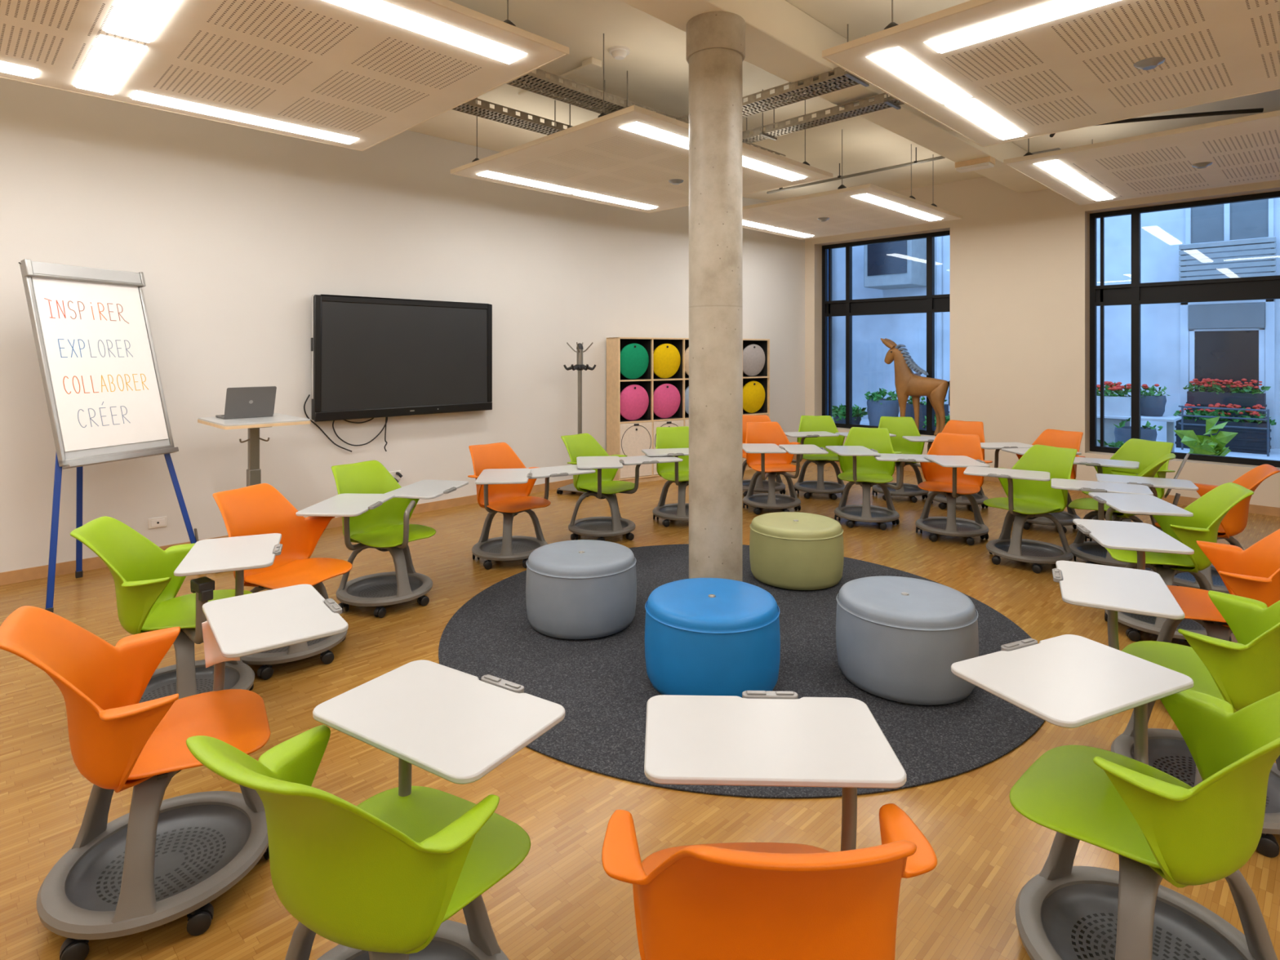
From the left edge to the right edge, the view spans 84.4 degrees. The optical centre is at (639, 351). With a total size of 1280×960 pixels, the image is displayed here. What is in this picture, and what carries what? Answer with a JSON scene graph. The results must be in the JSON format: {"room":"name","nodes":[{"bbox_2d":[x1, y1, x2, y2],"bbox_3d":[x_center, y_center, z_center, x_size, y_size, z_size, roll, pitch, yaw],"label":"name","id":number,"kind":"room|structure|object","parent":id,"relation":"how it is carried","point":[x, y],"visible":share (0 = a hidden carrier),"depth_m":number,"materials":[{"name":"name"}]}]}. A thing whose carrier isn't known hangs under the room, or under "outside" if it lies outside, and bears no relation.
{"room":"classroom","nodes":[
{"label":"classroom","id":0,"kind":"room"},
{"bbox_2d":[0,77,804,572],"bbox_3d":[-2.232,-0.290,6.929,12.030,3.780,0.680,0,0,-41],"label":"wall","id":1,"kind":"structure","parent":0,"point":[232,232],"depth_m":6.15,"materials":[{"name":"paint"}]},
{"bbox_2d":[0,453,796,585],"bbox_3d":[-2.191,1.558,6.850,11.965,0.085,0.531,0,0,-41],"label":"baseboard","id":2,"kind":"structure","parent":1,"relation":"attached to","point":[66,567],"depth_m":5.22,"materials":[{"name":"brown wood"}]},
{"bbox_2d":[311,293,492,422],"bbox_3d":[-2.255,0.053,6.878,1.837,1.123,0.136,0,0,-45],"label":"wall display","id":3,"kind":"object","parent":1,"relation":"attached to","point":[372,357],"visible":1,"depth_m":6.74,"materials":[{"name":"metal"}]},
{"bbox_2d":[0,458,1279,959],"bbox_3d":[1.150,1.660,3.428,12.070,0.120,10.430,0,0,-45],"label":"floor","id":4,"kind":"structure","parent":0,"point":[561,902],"depth_m":2.56,"materials":[{"name":"wood"}]},
{"bbox_2d":[18,258,198,613],"bbox_3d":[-3.682,0.508,4.843,0.724,2.194,0.982,0,0,26],"label":"flip chart","id":5,"kind":"object","parent":4,"relation":"on","point":[94,343],"visible":0.98,"depth_m":4.74,"materials":[{"name":"white paper"}]},
{"bbox_2d":[62,446,178,469],"bbox_3d":[-3.457,0.708,4.737,0.066,0.046,0.741,0,0,17],"label":"tray","id":6,"kind":"object","parent":5,"relation":"on","point":[70,462],"depth_m":4.68,"materials":[{"name":"metal"}]},
{"bbox_2d":[0,583,348,959],"bbox_3d":[-1.389,1.172,2.192,0.626,0.855,0.930,0,0,38],"label":"chair","id":7,"kind":"object","parent":4,"relation":"on","point":[161,862],"visible":0.99,"depth_m":2.10,"materials":[{"name":"orange plastic"}]},
{"bbox_2d":[65,804,251,911],"bbox_3d":[-1.430,1.525,2.120,0.468,0.050,0.468,0,0,-20],"label":"tray","id":8,"kind":"object","parent":7,"relation":"on","point":[202,851],"depth_m":2.13,"materials":[{"name":"plastic"}]},
{"bbox_2d":[70,515,282,702],"bbox_3d":[-2.009,1.172,3.121,0.800,0.855,0.699,0,0,-18],"label":"chair","id":9,"kind":"object","parent":4,"relation":"on","point":[148,578],"visible":0.81,"depth_m":3.10,"materials":[{"name":"green plastic"}]},
{"bbox_2d":[138,666,239,702],"bbox_3d":[-2.050,1.525,3.150,0.468,0.050,0.468,0,0,-38],"label":"tray","id":10,"kind":"object","parent":9,"relation":"on","point":[162,683],"depth_m":3.27,"materials":[{"name":"plastic"}]},
{"bbox_2d":[197,413,311,573],"bbox_3d":[-2.900,1.050,5.300,0.576,1.100,0.746,0,0,-45],"label":"table","id":11,"kind":"object","parent":4,"relation":"on","point":[253,424],"visible":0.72,"depth_m":5.25,"materials":[{"name":"white laminate"}]},
{"bbox_2d":[215,386,276,418],"bbox_3d":[-3.011,0.381,5.398,0.340,0.235,0.309,0,0,-45],"label":"laptop","id":12,"kind":"object","parent":11,"relation":"on","point":[240,402],"visible":1,"depth_m":5.31,"materials":[{"name":"plastic"}]},
{"bbox_2d":[212,483,352,679],"bbox_3d":[-1.903,1.172,3.742,0.673,0.856,0.620,0,0,33],"label":"chair","id":13,"kind":"object","parent":4,"relation":"on","point":[261,508],"visible":0.64,"depth_m":3.78,"materials":[{"name":"orange plastic"}]},
{"bbox_2d":[258,635,330,653],"bbox_3d":[-1.860,1.525,3.730,0.468,0.050,0.468,0,0,-37],"label":"tray","id":14,"kind":"object","parent":13,"relation":"on","point":[326,641],"depth_m":3.63,"materials":[{"name":"plastic"}]},
{"bbox_2d":[186,659,564,959],"bbox_3d":[-0.559,1.172,1.576,0.649,0.856,0.760,0,0,30],"label":"chair","id":15,"kind":"object","parent":4,"relation":"on","point":[383,877],"visible":1,"depth_m":1.54,"materials":[{"name":"green plastic"}]},
{"bbox_2d":[351,940,475,959],"bbox_3d":[-0.560,1.525,1.580,0.468,0.050,0.468,0,0,-20],"label":"tray","id":16,"kind":"object","parent":15,"relation":"on","point":[436,949],"depth_m":1.78,"materials":[{"name":"plastic"}]},
{"bbox_2d":[295,460,468,617],"bbox_3d":[-1.656,1.172,4.412,0.762,0.856,1.194,0,0,12],"label":"chair","id":17,"kind":"object","parent":4,"relation":"on","point":[375,511],"visible":1,"depth_m":4.51,"materials":[{"name":"green plastic"}]},
{"bbox_2d":[346,575,422,597],"bbox_3d":[-1.630,1.525,4.520,0.468,0.050,0.468,0,0,-45],"label":"tray","id":18,"kind":"object","parent":17,"relation":"on","point":[366,586],"depth_m":4.60,"materials":[{"name":"plastic"}]},
{"bbox_2d":[467,442,595,569],"bbox_3d":[-0.929,1.173,5.343,1.039,0.853,0.992,0,0,-43],"label":"chair","id":19,"kind":"object","parent":4,"relation":"on","point":[504,484],"visible":0.97,"depth_m":5.46,"materials":[{"name":"orange plastic"}]},
{"bbox_2d":[480,538,540,553],"bbox_3d":[-1.000,1.525,5.450,0.468,0.050,0.468,0,0,-4],"label":"tray","id":20,"kind":"object","parent":19,"relation":"on","point":[486,545],"depth_m":5.55,"materials":[{"name":"plastic"}]},
{"bbox_2d":[556,342,595,497],"bbox_3d":[-0.683,0.747,8.021,0.432,1.713,0.426,0,0,25],"label":"coat stand","id":21,"kind":"object","parent":4,"relation":"on","point":[580,366],"visible":0.7,"depth_m":8.00,"materials":[{"name":"grey metal"}]},
{"bbox_2d":[560,433,682,541],"bbox_3d":[-0.287,1.173,5.954,1.020,0.853,1.070,0,0,41],"label":"chair","id":22,"kind":"object","parent":4,"relation":"on","point":[584,451],"visible":0.94,"depth_m":6.03,"materials":[{"name":"green plastic"}]},
{"bbox_2d":[575,519,628,530],"bbox_3d":[-0.330,1.525,6.120,0.468,0.050,0.468,0,0,-33],"label":"tray","id":23,"kind":"object","parent":22,"relation":"on","point":[580,524],"depth_m":6.23,"materials":[{"name":"plastic"}]},
{"bbox_2d":[641,426,688,527],"bbox_3d":[0.367,1.172,6.533,0.621,0.856,1.073,0,0,11],"label":"chair","id":24,"kind":"object","parent":4,"relation":"on","point":[670,441],"visible":0.55,"depth_m":6.78,"materials":[{"name":"green plastic"}]},
{"bbox_2d":[606,337,769,483],"bbox_3d":[0.692,0.713,9.234,2.430,1.775,0.308,0,0,-33],"label":"cube shelf","id":25,"kind":"object","parent":4,"relation":"on","point":[624,437],"visible":0.26,"depth_m":8.71,"materials":[{"name":"brown wood"}]},
{"bbox_2d":[620,342,648,378],"bbox_3d":[-0.081,0.115,8.651,0.444,0.442,0.085,0,0,-33],"label":"round cushion","id":26,"kind":"object","parent":25,"relation":"in","point":[634,358],"visible":0.98,"depth_m":8.63,"materials":[{"name":"green fabric"}]},
{"bbox_2d":[620,384,648,420],"bbox_3d":[-0.081,0.620,8.651,0.444,0.442,0.085,0,0,-33],"label":"round cushion","id":27,"kind":"object","parent":25,"relation":"in","point":[634,399],"visible":0.98,"depth_m":8.63,"materials":[{"name":"pink fabric"}]},
{"bbox_2d":[653,343,680,378],"bbox_3d":[0.326,0.115,8.910,0.444,0.442,0.085,0,0,-33],"label":"round cushion","id":28,"kind":"object","parent":25,"relation":"in","point":[666,357],"visible":0.99,"depth_m":8.89,"materials":[{"name":"yellow fabric"}]},
{"bbox_2d":[653,383,680,417],"bbox_3d":[0.326,0.620,8.910,0.444,0.442,0.085,0,0,-33],"label":"round cushion","id":29,"kind":"object","parent":25,"relation":"in","point":[666,397],"visible":0.97,"depth_m":8.89,"materials":[{"name":"pink fabric"}]},
{"bbox_2d":[742,344,764,376],"bbox_3d":[1.546,0.115,9.688,0.444,0.442,0.085,0,0,-33],"label":"round cushion","id":30,"kind":"object","parent":25,"relation":"in","point":[753,356],"visible":0.86,"depth_m":9.67,"materials":[{"name":"grey fabric"}]},
{"bbox_2d":[742,381,764,413],"bbox_3d":[1.546,0.620,9.688,0.444,0.442,0.085,0,0,-33],"label":"round cushion","id":31,"kind":"object","parent":25,"relation":"in","point":[753,393],"visible":0.83,"depth_m":9.67,"materials":[{"name":"yellow fabric"}]},
{"bbox_2d":[438,543,1044,798],"bbox_3d":[0.535,1.595,4.190,3.330,0.011,3.330,0,0,-45],"label":"round rug","id":32,"kind":"object","parent":4,"relation":"on","point":[604,688],"visible":0.44,"depth_m":3.43,"materials":[{"name":"carpet"}]},
{"bbox_2d":[525,539,636,639],"bbox_3d":[-0.345,1.383,4.170,0.652,0.411,0.652,0,0,24],"label":"pouf","id":33,"kind":"object","parent":32,"relation":"on","point":[577,588],"visible":1,"depth_m":3.91,"materials":[{"name":"grey leather"}]},
{"bbox_2d":[644,577,780,697],"bbox_3d":[0.348,1.383,3.420,0.652,0.411,0.652,0,0,-7],"label":"pouf","id":34,"kind":"object","parent":32,"relation":"on","point":[704,636],"visible":0.97,"depth_m":3.18,"materials":[{"name":"blue leather"}]},
{"bbox_2d":[685,11,745,582],"bbox_3d":[0.442,-0.161,4.130,0.344,3.498,0.344,0,0,-45],"label":"concrete column","id":35,"kind":"structure","parent":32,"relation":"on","point":[715,41],"depth_m":4.00,"materials":[{"name":"concrete"}]},
{"bbox_2d":[749,511,844,590],"bbox_3d":[1.098,1.386,4.970,0.648,0.406,0.648,0,0,20],"label":"pouf","id":36,"kind":"object","parent":32,"relation":"on","point":[788,550],"visible":1,"depth_m":4.71,"materials":[{"name":"green leather"}]},
{"bbox_2d":[835,576,978,705],"bbox_3d":[1.295,1.383,3.450,0.652,0.411,0.652,0,0,1],"label":"pouf","id":37,"kind":"object","parent":32,"relation":"on","point":[899,638],"visible":0.98,"depth_m":3.21,"materials":[{"name":"grey leather"}]},
{"bbox_2d":[601,690,937,959],"bbox_3d":[0.252,1.172,1.427,0.649,0.855,0.791,0,0,-2],"label":"chair","id":38,"kind":"object","parent":4,"relation":"on","point":[731,900],"visible":1,"depth_m":1.28,"materials":[{"name":"orange plastic"}]},
{"bbox_2d":[742,421,828,514],"bbox_3d":[1.281,1.172,6.877,0.815,0.855,1.287,0,0,-7],"label":"chair","id":39,"kind":"object","parent":4,"relation":"on","point":[768,450],"visible":0.97,"depth_m":7.19,"materials":[{"name":"orange plastic"}]},
{"bbox_2d":[742,414,839,496],"bbox_3d":[1.556,1.172,7.814,1.252,0.856,0.672,0,0,43],"label":"chair","id":40,"kind":"object","parent":4,"relation":"on","point":[761,486],"visible":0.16,"depth_m":7.78,"materials":[{"name":"orange plastic"}]},
{"bbox_2d":[794,415,896,499],"bbox_3d":[2.196,1.172,7.761,0.687,0.856,1.138,0,0,-45],"label":"chair","id":41,"kind":"object","parent":4,"relation":"on","point":[807,423],"visible":0.62,"depth_m":8.02,"materials":[{"name":"green plastic"}]},
{"bbox_2d":[825,426,936,530],"bbox_3d":[2.215,1.173,6.415,1.019,0.853,1.027,0,0,22],"label":"chair","id":42,"kind":"object","parent":4,"relation":"on","point":[867,458],"visible":1,"depth_m":6.62,"materials":[{"name":"green plastic"}]},
{"bbox_2d":[871,416,935,502],"bbox_3d":[2.916,1.172,7.548,0.619,0.856,1.225,0,0,-10],"label":"chair","id":43,"kind":"object","parent":4,"relation":"on","point":[908,440],"visible":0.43,"depth_m":7.89,"materials":[{"name":"green plastic"}]},
{"bbox_2d":[915,432,992,545],"bbox_3d":[2.696,1.172,5.973,0.623,0.856,1.060,0,0,6],"label":"chair","id":44,"kind":"object","parent":4,"relation":"on","point":[954,453],"visible":0.9,"depth_m":6.16,"materials":[{"name":"orange plastic"}]},
{"bbox_2d":[923,519,980,530],"bbox_3d":[2.700,1.525,6.120,0.468,0.050,0.468,0,0,24],"label":"tray","id":45,"kind":"object","parent":44,"relation":"on","point":[928,524],"depth_m":6.22,"materials":[{"name":"plastic"}]},
{"bbox_2d":[927,419,1033,511],"bbox_3d":[3.340,1.172,7.091,0.670,0.856,1.231,0,0,-5],"label":"chair","id":46,"kind":"object","parent":4,"relation":"on","point":[957,427],"visible":0.35,"depth_m":7.32,"materials":[{"name":"orange plastic"}]},
{"bbox_2d":[963,444,1077,573],"bbox_3d":[2.868,1.172,5.295,0.982,0.856,0.622,0,0,-36],"label":"chair","id":47,"kind":"object","parent":4,"relation":"on","point":[1027,486],"visible":0.9,"depth_m":5.37,"materials":[{"name":"green plastic"}]},
{"bbox_2d":[995,542,1063,556],"bbox_3d":[2.955,1.525,5.370,0.468,0.050,0.468,0,0,-41],"label":"tray","id":48,"kind":"object","parent":47,"relation":"on","point":[1028,548],"depth_m":5.45,"materials":[{"name":"plastic"}]},
{"bbox_2d":[1001,428,1084,533],"bbox_3d":[3.658,1.172,6.431,0.914,0.855,0.675,0,0,-30],"label":"chair","id":49,"kind":"object","parent":4,"relation":"on","point":[1051,437],"visible":0.37,"depth_m":6.51,"materials":[{"name":"orange plastic"}]},
{"bbox_2d":[951,634,1279,959],"bbox_3d":[1.277,1.172,1.778,0.632,0.856,0.777,0,0,-21],"label":"chair","id":50,"kind":"object","parent":4,"relation":"on","point":[1158,825],"visible":1,"depth_m":1.81,"materials":[{"name":"green plastic"}]},
{"bbox_2d":[1040,884,1244,959],"bbox_3d":[1.270,1.525,1.770,0.468,0.050,0.468,0,0,42],"label":"tray","id":51,"kind":"object","parent":50,"relation":"on","point":[1078,922],"depth_m":1.87,"materials":[{"name":"plastic"}]},
{"bbox_2d":[1051,453,1189,568],"bbox_3d":[3.378,1.165,4.958,0.747,0.869,1.375,0,0,40],"label":"chair","id":52,"kind":"object","parent":4,"relation":"on","point":[1093,552],"visible":0.54,"depth_m":5.09,"materials":[{"name":"green plastic"}]},
{"bbox_2d":[1073,438,1175,541],"bbox_3d":[3.875,1.172,5.750,0.955,0.855,0.651,0,0,-24],"label":"chair","id":53,"kind":"object","parent":4,"relation":"on","point":[1135,455],"visible":0.44,"depth_m":5.84,"materials":[{"name":"green plastic"}]},
{"bbox_2d":[1052,560,1279,857],"bbox_3d":[1.978,1.172,2.529,0.864,0.856,0.616,0,0,29],"label":"chair","id":54,"kind":"object","parent":4,"relation":"on","point":[1246,672],"visible":0.73,"depth_m":2.57,"materials":[{"name":"green plastic"}]},
{"bbox_2d":[1130,738,1279,813],"bbox_3d":[2.030,1.525,2.520,0.468,0.050,0.468,0,0,39],"label":"tray","id":55,"kind":"object","parent":54,"relation":"on","point":[1172,757],"depth_m":2.63,"materials":[{"name":"plastic"}]},
{"bbox_2d":[1088,482,1253,641],"bbox_3d":[3.018,1.172,4.035,0.699,0.856,0.670,0,0,24],"label":"chair","id":56,"kind":"object","parent":4,"relation":"on","point":[1201,520],"visible":0.7,"depth_m":3.95,"materials":[{"name":"green plastic"}]},
{"bbox_2d":[1120,611,1205,630],"bbox_3d":[2.990,1.525,4.020,0.468,0.050,0.468,0,0,37],"label":"tray","id":57,"kind":"object","parent":56,"relation":"on","point":[1130,620],"depth_m":3.97,"materials":[{"name":"plastic"}]},
{"bbox_2d":[1072,519,1279,643],"bbox_3d":[2.552,1.172,3.268,0.925,0.855,0.669,0,0,30],"label":"chair","id":58,"kind":"object","parent":4,"relation":"on","point":[1253,572],"visible":0.49,"depth_m":3.27,"materials":[{"name":"orange plastic"}]},
{"bbox_2d":[1095,463,1279,594],"bbox_3d":[3.676,1.172,4.788,1.002,0.856,0.655,0,0,32],"label":"chair","id":59,"kind":"object","parent":4,"relation":"on","point":[1235,521],"visible":0.41,"depth_m":4.65,"materials":[{"name":"orange plastic"}]},
{"bbox_2d":[1174,569,1225,586],"bbox_3d":[3.780,1.525,4.730,0.468,0.050,0.468,0,0,39],"label":"tray","id":60,"kind":"object","parent":59,"relation":"on","point":[1217,580],"depth_m":4.78,"materials":[{"name":"plastic"}]},
{"bbox_2d":[407,0,1279,201],"bbox_3d":[1.249,-2.255,3.562,12.400,0.150,10.480,0,0,-45],"label":"ceiling","id":61,"kind":"structure","parent":0,"point":[656,64],"depth_m":6.15,"materials":[{"name":"paint"}]},
{"bbox_2d":[0,0,568,151],"bbox_3d":[-2.864,-1.859,2.956,4.544,0.641,2.514,0,0,-45],"label":"raft","id":62,"kind":"object","parent":61,"relation":"hanging from","point":[359,75],"visible":1,"depth_m":3.72,"materials":[{"name":"white laminate"}]},
{"bbox_2d":[0,61,36,79],"bbox_3d":[-4.211,-1.550,3.088,2.384,0.023,0.140,0,0,-45],"label":"diffuser","id":63,"kind":"object","parent":62,"relation":"attached to","point":[5,67],"depth_m":3.86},
{"bbox_2d":[75,34,144,94],"bbox_3d":[-2.901,-1.550,3.850,0.174,0.023,0.910,0,0,-45],"label":"diffuser","id":64,"kind":"object","parent":62,"relation":"attached to","point":[113,60],"depth_m":3.79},
{"bbox_2d":[105,0,177,43],"bbox_3d":[-2.192,-1.550,3.139,0.174,0.023,0.900,0,0,-45],"label":"diffuser","id":65,"kind":"object","parent":62,"relation":"attached to","point":[143,20],"depth_m":3.26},
{"bbox_2d":[132,90,357,144],"bbox_3d":[-2.575,-1.550,4.720,1.324,0.023,0.140,0,0,-45],"label":"diffuser","id":66,"kind":"object","parent":62,"relation":"attached to","point":[140,95],"depth_m":4.63,"materials":[{"name":"plastic"}]},
{"bbox_2d":[322,0,524,64],"bbox_3d":[-1.113,-1.550,3.268,1.304,0.023,0.140,0,0,-45],"label":"diffuser","id":67,"kind":"object","parent":62,"relation":"attached to","point":[380,10],"depth_m":3.37,"materials":[{"name":"plastic"}]},
{"bbox_2d":[452,97,573,135],"bbox_3d":[-0.667,-2.010,6.044,4.409,0.341,0.260,0,0,-45],"label":"cable tray","id":68,"kind":"object","parent":61,"relation":"hanging from","point":[484,111],"visible":0.17,"depth_m":5.64,"materials":[{"name":"metal"}]},
{"bbox_2d":[450,33,832,213],"bbox_3d":[0.032,-1.850,6.205,2.474,0.660,2.284,0,0,-45],"label":"raft","id":69,"kind":"object","parent":61,"relation":"hanging from","point":[634,157],"visible":0.9,"depth_m":5.89,"materials":[{"name":"white laminate"}]},
{"bbox_2d":[477,170,579,194],"bbox_3d":[-1.000,-1.550,6.475,1.034,0.023,0.140,0,0,-45],"label":"diffuser","id":70,"kind":"object","parent":69,"relation":"attached to","point":[489,174],"depth_m":6.41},
{"bbox_2d":[573,191,657,209],"bbox_3d":[-0.235,-1.550,7.237,1.034,0.023,0.140,0,0,-45],"label":"diffuser","id":71,"kind":"object","parent":69,"relation":"attached to","point":[583,193],"depth_m":7.18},
{"bbox_2d":[621,121,688,149],"bbox_3d":[0.286,-1.550,5.186,1.034,0.023,0.140,0,0,-45],"label":"diffuser","id":72,"kind":"object","parent":69,"relation":"attached to","point":[637,127],"depth_m":4.99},
{"bbox_2d":[742,155,804,181],"bbox_3d":[1.050,-1.550,5.949,1.034,0.023,0.140,0,0,-45],"label":"diffuser","id":73,"kind":"object","parent":69,"relation":"attached to","point":[748,162],"depth_m":5.98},
{"bbox_2d":[506,68,785,155],"bbox_3d":[-0.194,-2.030,5.569,4.409,0.301,0.320,0,0,-45],"label":"cable tray","id":74,"kind":"object","parent":61,"relation":"hanging from","point":[556,88],"visible":0.23,"depth_m":5.23,"materials":[{"name":"metal"}]},
{"bbox_2d":[675,23,869,124],"bbox_3d":[1.472,-2.010,4.782,0.300,0.341,3.109,0,0,-45],"label":"cable tray","id":75,"kind":"object","parent":61,"relation":"hanging from","point":[768,101],"visible":0.31,"depth_m":5.08,"materials":[{"name":"metal"}]},
{"bbox_2d":[742,89,904,143],"bbox_3d":[1.848,-1.990,5.157,0.220,0.381,3.109,0,0,-45],"label":"cable tray","id":76,"kind":"object","parent":61,"relation":"hanging from","point":[864,107],"visible":0.42,"depth_m":5.54,"materials":[{"name":"metal"}]},
{"bbox_2d":[619,0,1048,193],"bbox_3d":[0.497,-2.045,4.210,11.850,0.270,0.340,0,0,-45],"label":"ceiling beam","id":77,"kind":"structure","parent":61,"relation":"attached to","point":[782,40],"depth_m":4.69,"materials":[{"name":"paint"}]},
{"bbox_2d":[742,128,962,239],"bbox_3d":[2.195,-1.850,8.193,2.244,0.660,2.164,0,0,-45],"label":"raft","id":78,"kind":"object","parent":61,"relation":"hanging from","point":[843,210],"visible":0.85,"depth_m":7.89,"materials":[{"name":"white laminate"}]},
{"bbox_2d":[852,193,906,209],"bbox_3d":[2.487,-1.550,7.298,0.914,0.023,0.140,0,0,-45],"label":"diffuser","id":79,"kind":"object","parent":78,"relation":"attached to","point":[868,197],"depth_m":7.25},
{"bbox_2d":[896,207,941,221],"bbox_3d":[3.156,-1.550,7.965,0.864,0.023,0.140,0,0,-45],"label":"diffuser","id":80,"kind":"object","parent":78,"relation":"attached to","point":[911,211],"depth_m":7.91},
{"bbox_2d":[822,0,1279,146],"bbox_3d":[3.493,-1.850,2.807,2.314,0.660,4.864,0,0,-45],"label":"raft","id":81,"kind":"object","parent":61,"relation":"hanging from","point":[990,73],"visible":1,"depth_m":3.74,"materials":[{"name":"white laminate"}]},
{"bbox_2d":[870,47,968,104],"bbox_3d":[1.603,-1.550,4.000,0.984,0.023,0.140,0,0,-45],"label":"diffuser","id":82,"kind":"object","parent":81,"relation":"attached to","point":[895,60],"depth_m":3.94,"materials":[{"name":"plastic"}]},
{"bbox_2d":[948,98,1023,140],"bbox_3d":[2.336,-1.550,4.731,0.994,0.023,0.140,0,0,-45],"label":"diffuser","id":83,"kind":"object","parent":81,"relation":"attached to","point":[971,109],"depth_m":4.68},
{"bbox_2d":[928,0,1119,53],"bbox_3d":[2.118,-1.550,2.960,0.164,0.023,1.760,0,0,-45],"label":"diffuser","id":84,"kind":"object","parent":81,"relation":"attached to","point":[1053,10],"depth_m":3.31,"materials":[{"name":"plastic"}]},
{"bbox_2d":[1003,110,1279,205],"bbox_3d":[5.557,-1.850,4.901,2.334,0.660,4.914,0,0,-45],"label":"raft","id":85,"kind":"object","parent":61,"relation":"hanging from","point":[1242,150],"visible":1,"depth_m":5.77,"materials":[{"name":"white laminate"}]},
{"bbox_2d":[1035,160,1086,184],"bbox_3d":[3.649,-1.550,6.098,0.964,0.023,0.140,0,0,-45],"label":"diffuser","id":86,"kind":"object","parent":85,"relation":"attached to","point":[1055,168],"depth_m":6.05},
{"bbox_2d":[1070,181,1112,200],"bbox_3d":[4.368,-1.550,6.815,0.974,0.023,0.140,0,0,-45],"label":"diffuser","id":87,"kind":"object","parent":85,"relation":"attached to","point":[1087,188],"depth_m":6.77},
{"bbox_2d":[1049,107,1263,137],"bbox_3d":[3.624,-1.643,5.027,1.241,0.107,0.138,0,0,25],"label":"cable","id":88,"kind":"object","parent":85,"relation":"on","point":[1261,109],"visible":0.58,"depth_m":4.92,"materials":[{"name":"black rubber"}]},
{"bbox_2d":[880,337,950,435],"bbox_3d":[3.717,0.467,9.485,0.237,1.314,0.969,0,0,-43],"label":"horse","id":89,"kind":"object","parent":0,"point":[908,383],"visible":0.88,"depth_m":9.49},
{"bbox_2d":[804,177,1279,507],"bbox_3d":[5.793,-0.290,7.488,0.280,3.780,9.420,0,0,-45],"label":"wall","id":90,"kind":"structure","parent":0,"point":[1020,263],"depth_m":8.53,"materials":[{"name":"beige paint"}]},
{"bbox_2d":[822,230,950,435],"bbox_3d":[3.461,-0.240,9.964,0.085,2.720,1.980,0,0,-45],"label":"window","id":91,"kind":"structure","parent":90,"relation":"attached to","point":[930,304],"depth_m":10.24,"materials":[{"name":"black metal"}]},
{"bbox_2d":[834,461,1279,516],"bbox_3d":[5.718,1.558,7.356,0.014,0.085,9.140,0,0,-45],"label":"baseboard","id":92,"kind":"structure","parent":90,"relation":"attached to","point":[1253,508],"depth_m":7.35,"materials":[{"name":"brown wood"}]},
{"bbox_2d":[1089,191,1279,467],"bbox_3d":[6.396,-0.225,7.023,0.085,2.750,3.310,0,0,-45],"label":"window","id":93,"kind":"structure","parent":90,"relation":"in","point":[1135,294],"depth_m":7.83,"materials":[{"name":"black metal"}]},
{"label":"outside","id":94,"kind":"structure","parent":0,"visible":0},
{"bbox_2d":[831,416,1279,460],"bbox_3d":[6.996,1.660,11.217,6.650,0.120,20.000,0,0,-45],"label":"paving","id":95,"kind":"object","parent":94,"point":[1274,454],"visible":0.02,"depth_m":11.02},
{"bbox_2d":[864,387,899,426],"bbox_3d":[4.944,1.168,14.502,0.803,0.864,0.709,0,0,-45],"label":"flower pot","id":96,"kind":"object","parent":95,"relation":"on","point":[877,406],"visible":0.88,"depth_m":14.30,"materials":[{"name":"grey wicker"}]},
{"bbox_2d":[831,197,1279,448],"bbox_3d":[7.067,-2.150,11.287,6.250,7.500,20.000,0,0,-45],"label":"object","id":97,"kind":"structure","parent":95,"relation":"on","point":[1181,343],"depth_m":12.80,"materials":[{"name":"paint"}]},
{"bbox_2d":[1114,417,1162,445],"bbox_3d":[7.314,1.284,10.355,0.542,0.632,0.607,0,0,-45],"label":"flower pot","id":98,"kind":"object","parent":95,"relation":"on","point":[1122,433],"visible":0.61,"depth_m":10.28,"materials":[{"name":"plastic"}]},
{"bbox_2d":[1096,414,1182,452],"bbox_3d":[7.722,1.300,11.091,0.700,0.600,1.170,0,0,-45],"label":"garden table","id":99,"kind":"object","parent":95,"relation":"on","point":[1109,420],"visible":0.42,"depth_m":10.98,"materials":[{"name":"paint"}]},
{"bbox_2d":[1096,381,1131,416],"bbox_3d":[7.506,0.731,11.253,0.649,0.537,0.529,0,0,34],"label":"flower box","id":100,"kind":"object","parent":99,"relation":"on","point":[1120,405],"visible":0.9,"depth_m":11.06,"materials":[{"name":"paint"}]},
{"bbox_2d":[1130,383,1170,416],"bbox_3d":[7.997,0.747,11.059,0.476,0.505,0.440,0,0,-18],"label":"flower pot","id":101,"kind":"object","parent":99,"relation":"on","point":[1151,405],"visible":0.92,"depth_m":10.91,"materials":[{"name":"plastic"}]},
{"bbox_2d":[1173,416,1238,456],"bbox_3d":[6.388,1.169,7.991,0.593,0.862,0.565,0,0,-45],"label":"leafy plant","id":102,"kind":"object","parent":95,"relation":"on","point":[1215,445],"visible":0.4,"depth_m":7.96,"materials":[{"name":"green plant"}]},
{"bbox_2d":[1177,405,1269,456],"bbox_3d":[9.267,1.240,11.242,0.169,0.720,1.137,0,0,-45],"label":"metal rack","id":103,"kind":"object","parent":95,"relation":"on","point":[1182,415],"visible":0.96,"depth_m":11.09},
{"bbox_2d":[1182,377,1271,421],"bbox_3d":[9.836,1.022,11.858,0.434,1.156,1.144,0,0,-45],"label":"flower box","id":104,"kind":"object","parent":103,"relation":"on","point":[1203,397],"visible":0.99,"depth_m":11.78,"materials":[{"name":"grey plastic"}]},
{"bbox_2d":[1173,403,1276,454],"bbox_3d":[9.489,1.222,11.553,0.611,0.757,1.370,0,0,-45],"label":"flower box","id":105,"kind":"object","parent":95,"relation":"on","point":[1252,441],"visible":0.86,"depth_m":11.28,"materials":[{"name":"grey plastic"}]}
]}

